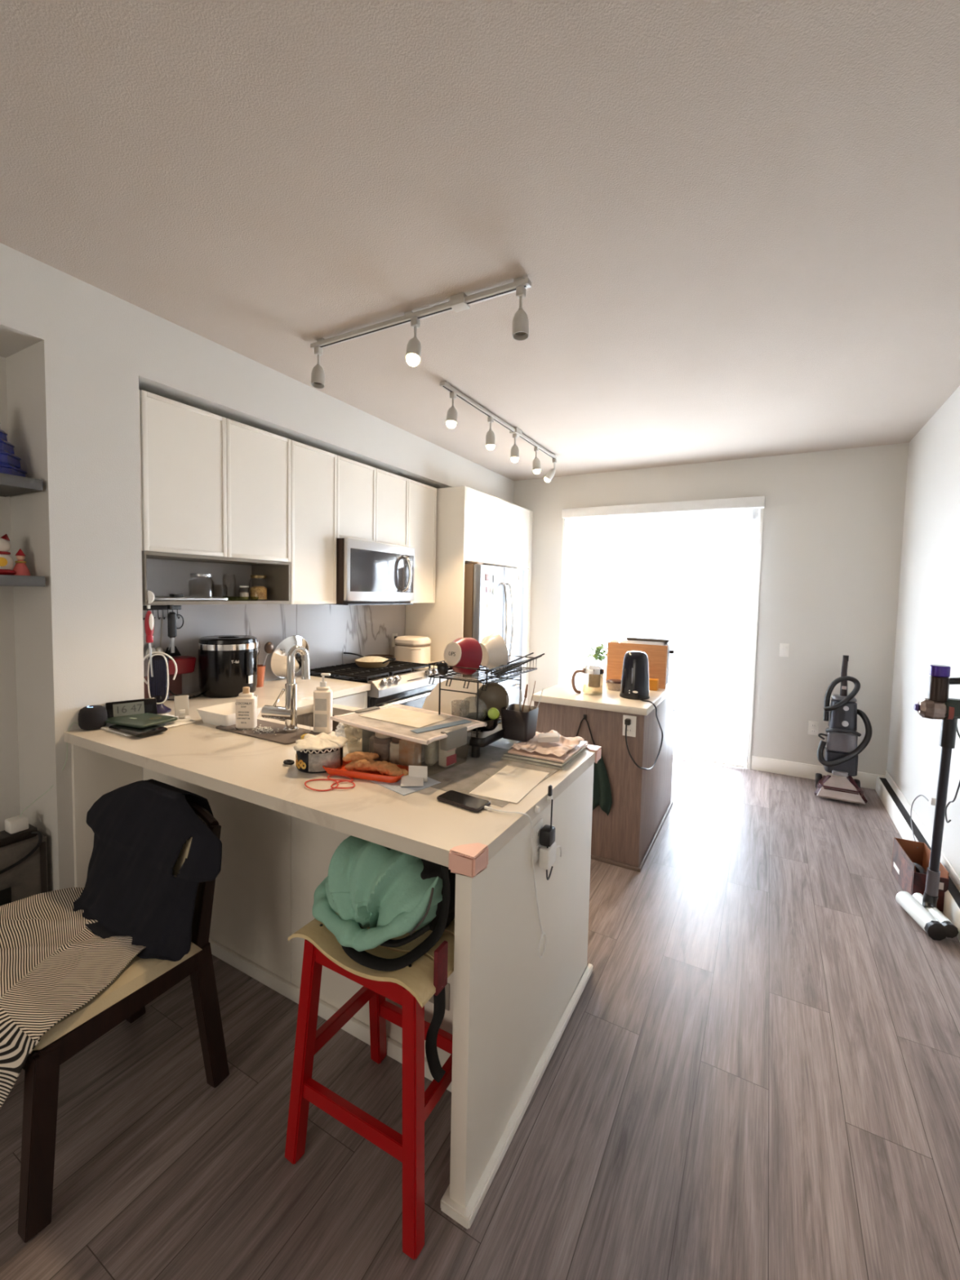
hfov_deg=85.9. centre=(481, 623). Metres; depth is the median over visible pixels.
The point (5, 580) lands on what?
floating shelf
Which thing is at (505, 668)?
chopstick
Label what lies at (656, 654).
wooden cutting board
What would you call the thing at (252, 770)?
countertop
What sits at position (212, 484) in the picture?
upper cabinet
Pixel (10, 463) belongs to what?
ornament
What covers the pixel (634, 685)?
electric kettle
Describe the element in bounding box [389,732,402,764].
pill bottle
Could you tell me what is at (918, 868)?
tool
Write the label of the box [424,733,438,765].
jar
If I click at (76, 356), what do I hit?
wall
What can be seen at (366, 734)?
packet
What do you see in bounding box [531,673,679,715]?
island countertop
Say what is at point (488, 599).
magnet
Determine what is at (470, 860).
guard
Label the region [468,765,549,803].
paper sheet
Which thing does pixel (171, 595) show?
lighter
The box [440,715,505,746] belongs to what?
drip tray
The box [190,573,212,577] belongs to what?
glass jar
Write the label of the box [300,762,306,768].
picture
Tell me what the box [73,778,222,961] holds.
jacket
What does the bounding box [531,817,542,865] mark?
wall outlet
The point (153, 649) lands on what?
hanging utensil
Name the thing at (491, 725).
pan
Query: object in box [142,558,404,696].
wall
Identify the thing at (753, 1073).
floor
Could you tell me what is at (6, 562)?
figurine
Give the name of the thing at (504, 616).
refrigerator
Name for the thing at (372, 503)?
upper cabinet
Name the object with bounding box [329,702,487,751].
storage bin
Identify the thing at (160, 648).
hanging utensil
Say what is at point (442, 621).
panel
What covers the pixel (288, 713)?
faucet
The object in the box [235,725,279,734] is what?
rice
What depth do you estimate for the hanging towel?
2.92 m
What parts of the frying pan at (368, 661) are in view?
lid, handle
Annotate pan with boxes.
[343,652,394,662]
[355,656,395,667]
[460,711,497,731]
[475,682,509,715]
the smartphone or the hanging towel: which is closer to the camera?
the smartphone
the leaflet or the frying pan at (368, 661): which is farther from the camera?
the frying pan at (368, 661)
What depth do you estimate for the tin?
1.71 m
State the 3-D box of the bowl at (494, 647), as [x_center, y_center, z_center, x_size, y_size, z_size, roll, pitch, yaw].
[0.034,0.112,2.067,0.092,0.148,0.150,-1,4,-32]
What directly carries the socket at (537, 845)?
attached to the wall outlet at (538, 826)
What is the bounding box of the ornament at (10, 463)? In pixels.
[0,422,26,476]
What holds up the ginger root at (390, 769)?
on the tray at (375, 775)
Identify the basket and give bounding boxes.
[427,655,537,691]
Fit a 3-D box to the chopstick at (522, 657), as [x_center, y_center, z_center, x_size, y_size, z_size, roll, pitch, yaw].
[0.114,0.156,2.072,0.009,0.063,0.291,4,5,44]
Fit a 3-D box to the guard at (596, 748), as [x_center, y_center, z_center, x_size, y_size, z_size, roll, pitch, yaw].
[0.432,0.515,2.047,0.069,0.052,0.069,3,4,29]
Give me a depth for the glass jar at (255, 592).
3.06 m
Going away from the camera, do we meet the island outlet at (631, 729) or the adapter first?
the adapter
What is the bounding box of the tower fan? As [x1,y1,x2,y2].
[143,651,177,714]
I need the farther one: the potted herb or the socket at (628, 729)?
the potted herb
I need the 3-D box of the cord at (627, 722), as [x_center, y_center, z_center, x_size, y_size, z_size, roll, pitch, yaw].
[0.968,0.632,3.042,0.135,0.395,0.523,3,4,29]
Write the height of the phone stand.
0.107 m
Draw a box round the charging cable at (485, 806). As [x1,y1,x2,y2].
[484,805,546,958]
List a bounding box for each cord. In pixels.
[304,773,355,791]
[624,697,662,769]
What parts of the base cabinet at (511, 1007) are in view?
panel, panel, shoe molding, panel, shoe molding, panel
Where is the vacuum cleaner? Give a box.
[814,654,871,804]
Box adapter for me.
[4,722,78,833]
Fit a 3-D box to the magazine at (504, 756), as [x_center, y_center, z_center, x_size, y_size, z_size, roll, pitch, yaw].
[0.243,0.485,1.975,0.230,0.004,0.300,3,4,25]
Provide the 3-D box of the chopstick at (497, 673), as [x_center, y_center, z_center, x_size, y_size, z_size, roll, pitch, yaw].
[0.146,0.162,2.026,0.009,0.057,0.282,4,5,45]
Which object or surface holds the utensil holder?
on the countertop at (252, 770)
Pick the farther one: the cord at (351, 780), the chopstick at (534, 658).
the chopstick at (534, 658)
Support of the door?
in the wall at (833, 522)
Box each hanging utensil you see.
[145,617,155,658]
[155,617,164,653]
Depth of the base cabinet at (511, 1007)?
1.73 m
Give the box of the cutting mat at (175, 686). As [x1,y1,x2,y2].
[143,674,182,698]
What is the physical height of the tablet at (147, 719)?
0.013 m
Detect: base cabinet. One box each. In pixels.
[71,711,594,1229]
[333,691,367,708]
[442,671,460,681]
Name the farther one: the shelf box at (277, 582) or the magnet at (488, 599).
the magnet at (488, 599)
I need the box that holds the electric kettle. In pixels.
[619,650,649,699]
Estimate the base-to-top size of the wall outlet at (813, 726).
0.116 m
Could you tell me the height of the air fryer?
0.326 m
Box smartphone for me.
[436,790,490,812]
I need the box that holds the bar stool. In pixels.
[284,911,454,1259]
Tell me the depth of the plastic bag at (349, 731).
2.02 m
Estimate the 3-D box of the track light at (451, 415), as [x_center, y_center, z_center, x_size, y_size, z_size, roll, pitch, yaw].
[0.212,-1.334,3.808,0.117,0.251,1.826,3,4,27]
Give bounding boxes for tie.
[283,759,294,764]
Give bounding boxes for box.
[0,823,48,906]
[142,551,291,604]
[394,635,431,663]
[648,678,658,690]
[891,837,948,911]
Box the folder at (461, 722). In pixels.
[410,720,471,733]
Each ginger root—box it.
[342,751,378,761]
[344,759,377,771]
[368,760,408,776]
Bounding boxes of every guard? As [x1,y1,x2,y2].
[448,842,488,877]
[586,744,601,763]
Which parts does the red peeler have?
handle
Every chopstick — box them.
[484,652,533,673]
[490,656,536,674]
[493,655,542,675]
[497,653,544,675]
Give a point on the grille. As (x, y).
(153, 660)
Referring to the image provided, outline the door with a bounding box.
[558,508,763,768]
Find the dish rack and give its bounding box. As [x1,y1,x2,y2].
[427,655,538,758]
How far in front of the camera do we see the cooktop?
3.60 m
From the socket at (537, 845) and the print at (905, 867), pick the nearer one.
the socket at (537, 845)
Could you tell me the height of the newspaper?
0.006 m
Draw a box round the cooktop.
[310,667,428,683]
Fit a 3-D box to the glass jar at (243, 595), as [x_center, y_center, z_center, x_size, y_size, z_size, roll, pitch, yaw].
[-1.402,-0.182,3.045,0.060,0.085,0.060,3,4,29]
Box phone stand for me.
[173,694,191,722]
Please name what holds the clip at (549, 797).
attached to the countertop at (252, 770)
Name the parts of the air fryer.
lid, handle, control panel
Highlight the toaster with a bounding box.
[617,636,681,711]
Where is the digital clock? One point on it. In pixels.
(117, 708)
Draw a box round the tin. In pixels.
[295,746,342,773]
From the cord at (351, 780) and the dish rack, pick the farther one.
the dish rack
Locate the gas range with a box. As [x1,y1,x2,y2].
[309,660,443,709]
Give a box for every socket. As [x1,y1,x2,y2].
[535,843,540,855]
[536,827,541,839]
[626,727,631,733]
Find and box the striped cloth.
[0,887,146,1109]
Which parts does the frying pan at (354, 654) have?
handle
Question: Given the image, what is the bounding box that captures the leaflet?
[358,706,450,728]
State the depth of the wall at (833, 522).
4.40 m
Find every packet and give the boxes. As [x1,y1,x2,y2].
[361,726,375,751]
[368,734,375,752]
[399,739,421,766]
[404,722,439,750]
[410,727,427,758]
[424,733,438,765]
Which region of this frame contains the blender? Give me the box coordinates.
[167,604,177,653]
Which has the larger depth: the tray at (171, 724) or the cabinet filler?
the cabinet filler
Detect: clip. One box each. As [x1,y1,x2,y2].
[534,805,540,813]
[546,785,552,801]
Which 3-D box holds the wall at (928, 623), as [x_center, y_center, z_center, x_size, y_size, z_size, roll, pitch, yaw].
[1.342,0.144,0.444,0.150,2.764,8.276,3,4,29]
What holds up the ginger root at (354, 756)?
on the ginger root at (360, 764)
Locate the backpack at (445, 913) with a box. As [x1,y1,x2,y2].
[341,858,455,1082]
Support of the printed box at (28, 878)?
on the floor
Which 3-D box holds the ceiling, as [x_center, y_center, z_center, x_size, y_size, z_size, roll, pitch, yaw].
[-0.413,-1.387,1.466,4.348,0.100,8.476,3,4,29]
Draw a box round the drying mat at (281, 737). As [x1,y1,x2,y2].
[215,719,319,744]
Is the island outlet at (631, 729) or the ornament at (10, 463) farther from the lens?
the island outlet at (631, 729)
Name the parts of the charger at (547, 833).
cord, cord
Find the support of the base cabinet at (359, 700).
on the floor
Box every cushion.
[30,942,202,1054]
[173,836,192,876]
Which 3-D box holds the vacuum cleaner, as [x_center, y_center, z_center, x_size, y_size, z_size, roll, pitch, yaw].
[2.815,0.802,4.007,0.360,1.094,0.367,3,4,29]
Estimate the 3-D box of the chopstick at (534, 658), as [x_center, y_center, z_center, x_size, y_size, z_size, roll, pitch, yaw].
[0.156,0.157,2.008,0.264,0.069,0.009,-2,5,-43]
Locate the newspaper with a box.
[507,740,587,763]
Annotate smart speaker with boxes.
[78,705,107,730]
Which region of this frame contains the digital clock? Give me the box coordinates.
[105,697,157,718]
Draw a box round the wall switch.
[778,643,789,657]
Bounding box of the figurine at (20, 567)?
[13,548,31,575]
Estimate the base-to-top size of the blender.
0.270 m
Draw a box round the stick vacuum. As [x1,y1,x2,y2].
[895,664,959,940]
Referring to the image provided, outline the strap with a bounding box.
[433,940,448,995]
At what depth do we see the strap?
1.20 m
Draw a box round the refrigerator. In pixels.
[462,562,524,705]
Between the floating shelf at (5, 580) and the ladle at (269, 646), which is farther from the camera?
the ladle at (269, 646)
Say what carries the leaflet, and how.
on the storage bin
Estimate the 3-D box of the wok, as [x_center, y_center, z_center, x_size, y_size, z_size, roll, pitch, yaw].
[-1.275,0.223,3.469,0.127,0.295,0.306,3,4,29]
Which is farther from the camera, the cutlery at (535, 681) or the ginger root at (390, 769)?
the cutlery at (535, 681)
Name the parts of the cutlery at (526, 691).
stem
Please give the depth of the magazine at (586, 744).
1.84 m
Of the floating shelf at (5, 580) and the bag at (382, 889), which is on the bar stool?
the bag at (382, 889)
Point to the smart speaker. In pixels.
(91, 717)
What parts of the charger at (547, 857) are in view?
cord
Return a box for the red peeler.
[144,590,155,676]
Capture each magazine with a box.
[501,746,586,769]
[502,755,570,767]
[503,741,562,763]
[503,743,588,766]
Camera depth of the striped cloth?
1.41 m
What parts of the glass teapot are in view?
handle, lid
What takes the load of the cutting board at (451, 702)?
on the countertop at (252, 770)
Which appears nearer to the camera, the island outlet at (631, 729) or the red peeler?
the red peeler
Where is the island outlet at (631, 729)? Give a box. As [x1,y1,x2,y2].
[622,715,636,737]
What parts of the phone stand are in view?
plate, arm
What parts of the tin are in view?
picture panel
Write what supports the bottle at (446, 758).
on the plastic sheet
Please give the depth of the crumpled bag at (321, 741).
1.74 m
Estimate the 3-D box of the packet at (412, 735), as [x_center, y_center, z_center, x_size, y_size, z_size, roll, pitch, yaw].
[-0.229,0.432,1.879,0.065,0.109,0.040,3,4,23]
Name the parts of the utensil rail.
rail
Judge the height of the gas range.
0.942 m
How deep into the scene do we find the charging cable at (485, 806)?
1.50 m
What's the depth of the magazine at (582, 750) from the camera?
1.84 m
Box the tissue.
[537,733,559,742]
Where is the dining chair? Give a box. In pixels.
[17,798,229,1243]
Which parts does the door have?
frame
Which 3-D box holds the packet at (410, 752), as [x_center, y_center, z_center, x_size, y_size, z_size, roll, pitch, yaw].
[-0.243,0.445,1.746,0.070,0.100,0.040,4,4,37]
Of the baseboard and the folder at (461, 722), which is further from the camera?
the baseboard
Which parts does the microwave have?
handle, control panel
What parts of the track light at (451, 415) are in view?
bulb, bulb, bulb, bulb, bulb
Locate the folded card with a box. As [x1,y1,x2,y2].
[400,765,427,786]
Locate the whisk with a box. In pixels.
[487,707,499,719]
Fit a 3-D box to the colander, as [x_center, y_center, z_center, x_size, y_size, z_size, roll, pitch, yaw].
[-1.671,0.199,2.800,0.109,0.145,0.205,3,4,29]
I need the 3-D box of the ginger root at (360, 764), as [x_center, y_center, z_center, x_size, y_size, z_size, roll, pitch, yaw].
[-0.384,0.469,1.718,0.140,0.039,0.057,1,3,5]
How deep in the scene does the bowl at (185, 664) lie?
2.80 m
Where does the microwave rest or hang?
attached to the wall at (329, 631)
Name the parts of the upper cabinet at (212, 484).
cabinet filler, door, door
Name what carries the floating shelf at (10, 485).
attached to the wall at (76, 356)
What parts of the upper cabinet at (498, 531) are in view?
door, door, door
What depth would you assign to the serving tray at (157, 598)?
2.63 m
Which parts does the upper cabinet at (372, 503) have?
door, door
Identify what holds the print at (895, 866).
attached to the cardboard box at (905, 852)
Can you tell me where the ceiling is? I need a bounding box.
[0,0,959,480]
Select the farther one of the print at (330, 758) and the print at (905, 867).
the print at (905, 867)
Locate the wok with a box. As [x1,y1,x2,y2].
[270,635,308,678]
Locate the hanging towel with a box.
[576,714,612,815]
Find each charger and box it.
[538,841,561,869]
[539,799,555,879]
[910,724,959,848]
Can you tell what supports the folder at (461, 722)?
in the storage bin
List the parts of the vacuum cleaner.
dirty tank, clean tank, tank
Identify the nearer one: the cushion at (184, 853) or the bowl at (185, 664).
the cushion at (184, 853)
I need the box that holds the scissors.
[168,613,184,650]
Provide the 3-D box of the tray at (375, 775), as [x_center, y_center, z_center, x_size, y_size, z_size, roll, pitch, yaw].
[-0.379,0.483,1.704,0.287,0.024,0.112,2,3,17]
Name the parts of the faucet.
lever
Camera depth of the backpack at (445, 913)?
1.24 m
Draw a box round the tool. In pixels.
[912,862,926,874]
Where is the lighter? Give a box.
[169,594,183,596]
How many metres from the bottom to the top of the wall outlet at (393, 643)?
0.116 m
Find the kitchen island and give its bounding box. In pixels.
[531,673,679,871]
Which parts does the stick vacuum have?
motor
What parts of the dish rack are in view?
wire frame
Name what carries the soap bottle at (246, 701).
on the drying mat at (281, 737)
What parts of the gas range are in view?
knob, knob, knob, oven door, control panel, door handle, knob, knob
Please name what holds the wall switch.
attached to the wall at (833, 522)
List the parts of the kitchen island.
shoe molding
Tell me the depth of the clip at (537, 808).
1.49 m
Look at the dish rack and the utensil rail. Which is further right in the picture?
the dish rack
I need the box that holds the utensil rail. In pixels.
[142,604,181,619]
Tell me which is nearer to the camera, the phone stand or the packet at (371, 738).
the packet at (371, 738)
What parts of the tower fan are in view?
carry handle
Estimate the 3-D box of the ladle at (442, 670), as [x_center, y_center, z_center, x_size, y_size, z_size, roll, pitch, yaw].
[-0.114,0.164,2.014,0.069,0.053,0.205,3,4,29]
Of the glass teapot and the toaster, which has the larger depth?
the toaster
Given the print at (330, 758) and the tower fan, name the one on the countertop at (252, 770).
the tower fan
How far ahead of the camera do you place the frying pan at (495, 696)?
2.08 m
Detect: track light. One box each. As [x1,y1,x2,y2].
[310,276,531,388]
[440,381,556,482]
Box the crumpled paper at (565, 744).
[511,729,583,756]
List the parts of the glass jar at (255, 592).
lid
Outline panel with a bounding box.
[404,485,466,676]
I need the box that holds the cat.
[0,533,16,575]
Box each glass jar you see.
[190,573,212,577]
[239,585,248,599]
[249,574,266,599]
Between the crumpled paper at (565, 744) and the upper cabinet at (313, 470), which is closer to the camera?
the crumpled paper at (565, 744)
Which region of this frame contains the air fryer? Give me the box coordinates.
[197,635,257,697]
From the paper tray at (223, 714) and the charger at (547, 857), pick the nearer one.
the charger at (547, 857)
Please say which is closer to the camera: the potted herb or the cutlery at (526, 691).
the cutlery at (526, 691)
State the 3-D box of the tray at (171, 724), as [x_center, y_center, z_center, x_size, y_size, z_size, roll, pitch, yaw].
[-1.453,0.439,2.251,0.240,0.008,0.285,3,4,29]
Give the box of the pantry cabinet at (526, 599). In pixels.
[510,567,529,705]
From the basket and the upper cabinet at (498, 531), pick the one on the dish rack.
the basket
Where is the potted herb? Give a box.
[583,639,607,676]
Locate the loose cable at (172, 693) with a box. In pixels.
[167,689,201,700]
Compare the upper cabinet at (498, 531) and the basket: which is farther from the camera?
the upper cabinet at (498, 531)
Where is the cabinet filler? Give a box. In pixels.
[525,511,533,705]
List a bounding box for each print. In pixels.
[308,749,340,772]
[893,862,899,874]
[899,854,912,893]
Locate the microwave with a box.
[328,537,414,604]
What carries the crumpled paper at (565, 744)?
on the newspaper
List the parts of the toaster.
plate, cord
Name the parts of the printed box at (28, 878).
black panel, power strip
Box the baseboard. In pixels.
[751,755,884,789]
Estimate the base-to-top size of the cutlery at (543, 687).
0.188 m
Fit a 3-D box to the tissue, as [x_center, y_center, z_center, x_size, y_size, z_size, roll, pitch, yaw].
[0.251,0.428,1.939,0.081,0.029,0.060,2,3,9]
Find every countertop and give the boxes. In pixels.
[63,675,595,867]
[425,661,450,671]
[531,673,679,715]
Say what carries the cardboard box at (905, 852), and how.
on the floor
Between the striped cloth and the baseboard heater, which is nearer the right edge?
the baseboard heater
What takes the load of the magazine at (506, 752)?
on the magazine at (586, 744)
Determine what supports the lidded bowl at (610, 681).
on the island countertop
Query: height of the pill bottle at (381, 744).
0.118 m
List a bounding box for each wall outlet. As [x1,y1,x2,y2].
[391,633,397,646]
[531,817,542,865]
[808,720,818,735]
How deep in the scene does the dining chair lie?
1.33 m
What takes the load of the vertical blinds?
attached to the wall at (833, 522)
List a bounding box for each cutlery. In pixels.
[519,689,522,711]
[521,684,528,711]
[528,680,535,711]
[537,687,543,707]
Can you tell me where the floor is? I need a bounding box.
[0,756,959,1279]
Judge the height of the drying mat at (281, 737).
0.006 m
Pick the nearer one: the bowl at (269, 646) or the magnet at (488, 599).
the bowl at (269, 646)
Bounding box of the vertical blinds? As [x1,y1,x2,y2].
[559,496,764,767]
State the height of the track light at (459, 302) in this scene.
0.248 m
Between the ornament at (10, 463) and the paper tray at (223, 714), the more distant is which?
the paper tray at (223, 714)
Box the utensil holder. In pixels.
[256,664,266,687]
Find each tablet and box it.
[105,712,177,728]
[108,724,167,737]
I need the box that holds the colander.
[164,645,196,675]
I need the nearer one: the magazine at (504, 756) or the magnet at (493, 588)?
the magazine at (504, 756)
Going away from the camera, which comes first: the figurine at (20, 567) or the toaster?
the figurine at (20, 567)
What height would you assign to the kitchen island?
0.920 m
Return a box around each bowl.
[168,656,196,675]
[264,641,274,653]
[443,637,482,674]
[479,632,508,669]
[606,679,621,684]
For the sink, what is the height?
0.189 m
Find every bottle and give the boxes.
[235,686,257,728]
[313,673,333,733]
[373,726,393,762]
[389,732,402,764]
[438,739,456,767]
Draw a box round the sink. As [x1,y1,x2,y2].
[280,712,383,735]
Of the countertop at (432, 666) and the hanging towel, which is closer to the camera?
the hanging towel
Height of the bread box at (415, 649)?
0.224 m
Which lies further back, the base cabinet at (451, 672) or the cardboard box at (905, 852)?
the base cabinet at (451, 672)
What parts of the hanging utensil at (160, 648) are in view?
stem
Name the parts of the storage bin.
lid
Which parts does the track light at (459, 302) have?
bulb, track rail, bulb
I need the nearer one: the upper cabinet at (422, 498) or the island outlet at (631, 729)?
the island outlet at (631, 729)
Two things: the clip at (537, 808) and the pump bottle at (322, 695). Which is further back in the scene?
the pump bottle at (322, 695)
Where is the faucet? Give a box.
[261,644,310,732]
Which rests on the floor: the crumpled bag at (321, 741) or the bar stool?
the bar stool
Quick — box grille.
[150,660,165,696]
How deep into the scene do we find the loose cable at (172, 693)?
2.80 m
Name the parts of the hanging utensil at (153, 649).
stem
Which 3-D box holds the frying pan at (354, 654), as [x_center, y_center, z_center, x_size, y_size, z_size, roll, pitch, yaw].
[-0.893,0.260,4.088,0.411,0.090,0.240,-1,4,-33]
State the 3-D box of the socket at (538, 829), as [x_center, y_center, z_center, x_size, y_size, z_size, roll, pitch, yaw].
[0.170,0.630,1.547,0.003,0.028,0.032,3,4,29]
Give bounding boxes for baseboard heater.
[875,770,959,942]
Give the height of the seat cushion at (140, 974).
0.028 m
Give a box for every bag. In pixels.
[293,732,347,751]
[312,835,442,951]
[334,718,362,744]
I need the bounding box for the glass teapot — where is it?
[571,664,604,693]
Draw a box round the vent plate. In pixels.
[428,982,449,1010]
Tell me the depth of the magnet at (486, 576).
4.43 m
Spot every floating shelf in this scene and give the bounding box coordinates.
[0,472,42,497]
[0,574,45,586]
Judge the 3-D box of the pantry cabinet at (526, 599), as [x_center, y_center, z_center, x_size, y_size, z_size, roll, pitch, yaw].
[0.154,0.303,5.598,0.604,1.797,0.300,3,4,29]
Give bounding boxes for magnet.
[484,573,488,581]
[486,598,489,608]
[492,587,495,595]
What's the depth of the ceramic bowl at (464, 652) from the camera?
1.96 m
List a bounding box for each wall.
[0,242,514,891]
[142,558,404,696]
[513,442,908,775]
[886,385,959,877]
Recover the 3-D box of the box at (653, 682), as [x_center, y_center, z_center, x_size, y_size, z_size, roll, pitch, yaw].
[1.099,0.395,3.378,0.100,0.070,0.060,3,4,29]
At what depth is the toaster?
3.55 m
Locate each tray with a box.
[100,714,195,736]
[154,596,228,600]
[196,694,262,726]
[322,760,408,782]
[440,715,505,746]
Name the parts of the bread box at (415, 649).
lid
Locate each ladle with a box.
[262,641,274,666]
[435,661,452,675]
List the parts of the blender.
handle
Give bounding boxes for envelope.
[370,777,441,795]
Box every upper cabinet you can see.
[138,389,291,562]
[289,440,337,604]
[336,455,408,546]
[407,479,436,603]
[464,486,530,568]
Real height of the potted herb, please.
0.276 m
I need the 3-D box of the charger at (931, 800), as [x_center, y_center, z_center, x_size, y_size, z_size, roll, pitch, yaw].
[2.415,0.838,2.727,0.107,0.824,0.805,3,4,29]
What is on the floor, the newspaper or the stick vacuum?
the stick vacuum
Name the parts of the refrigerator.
door, handle, freezer drawer, handle, handle, door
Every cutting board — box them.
[422,676,482,723]
[605,641,667,688]

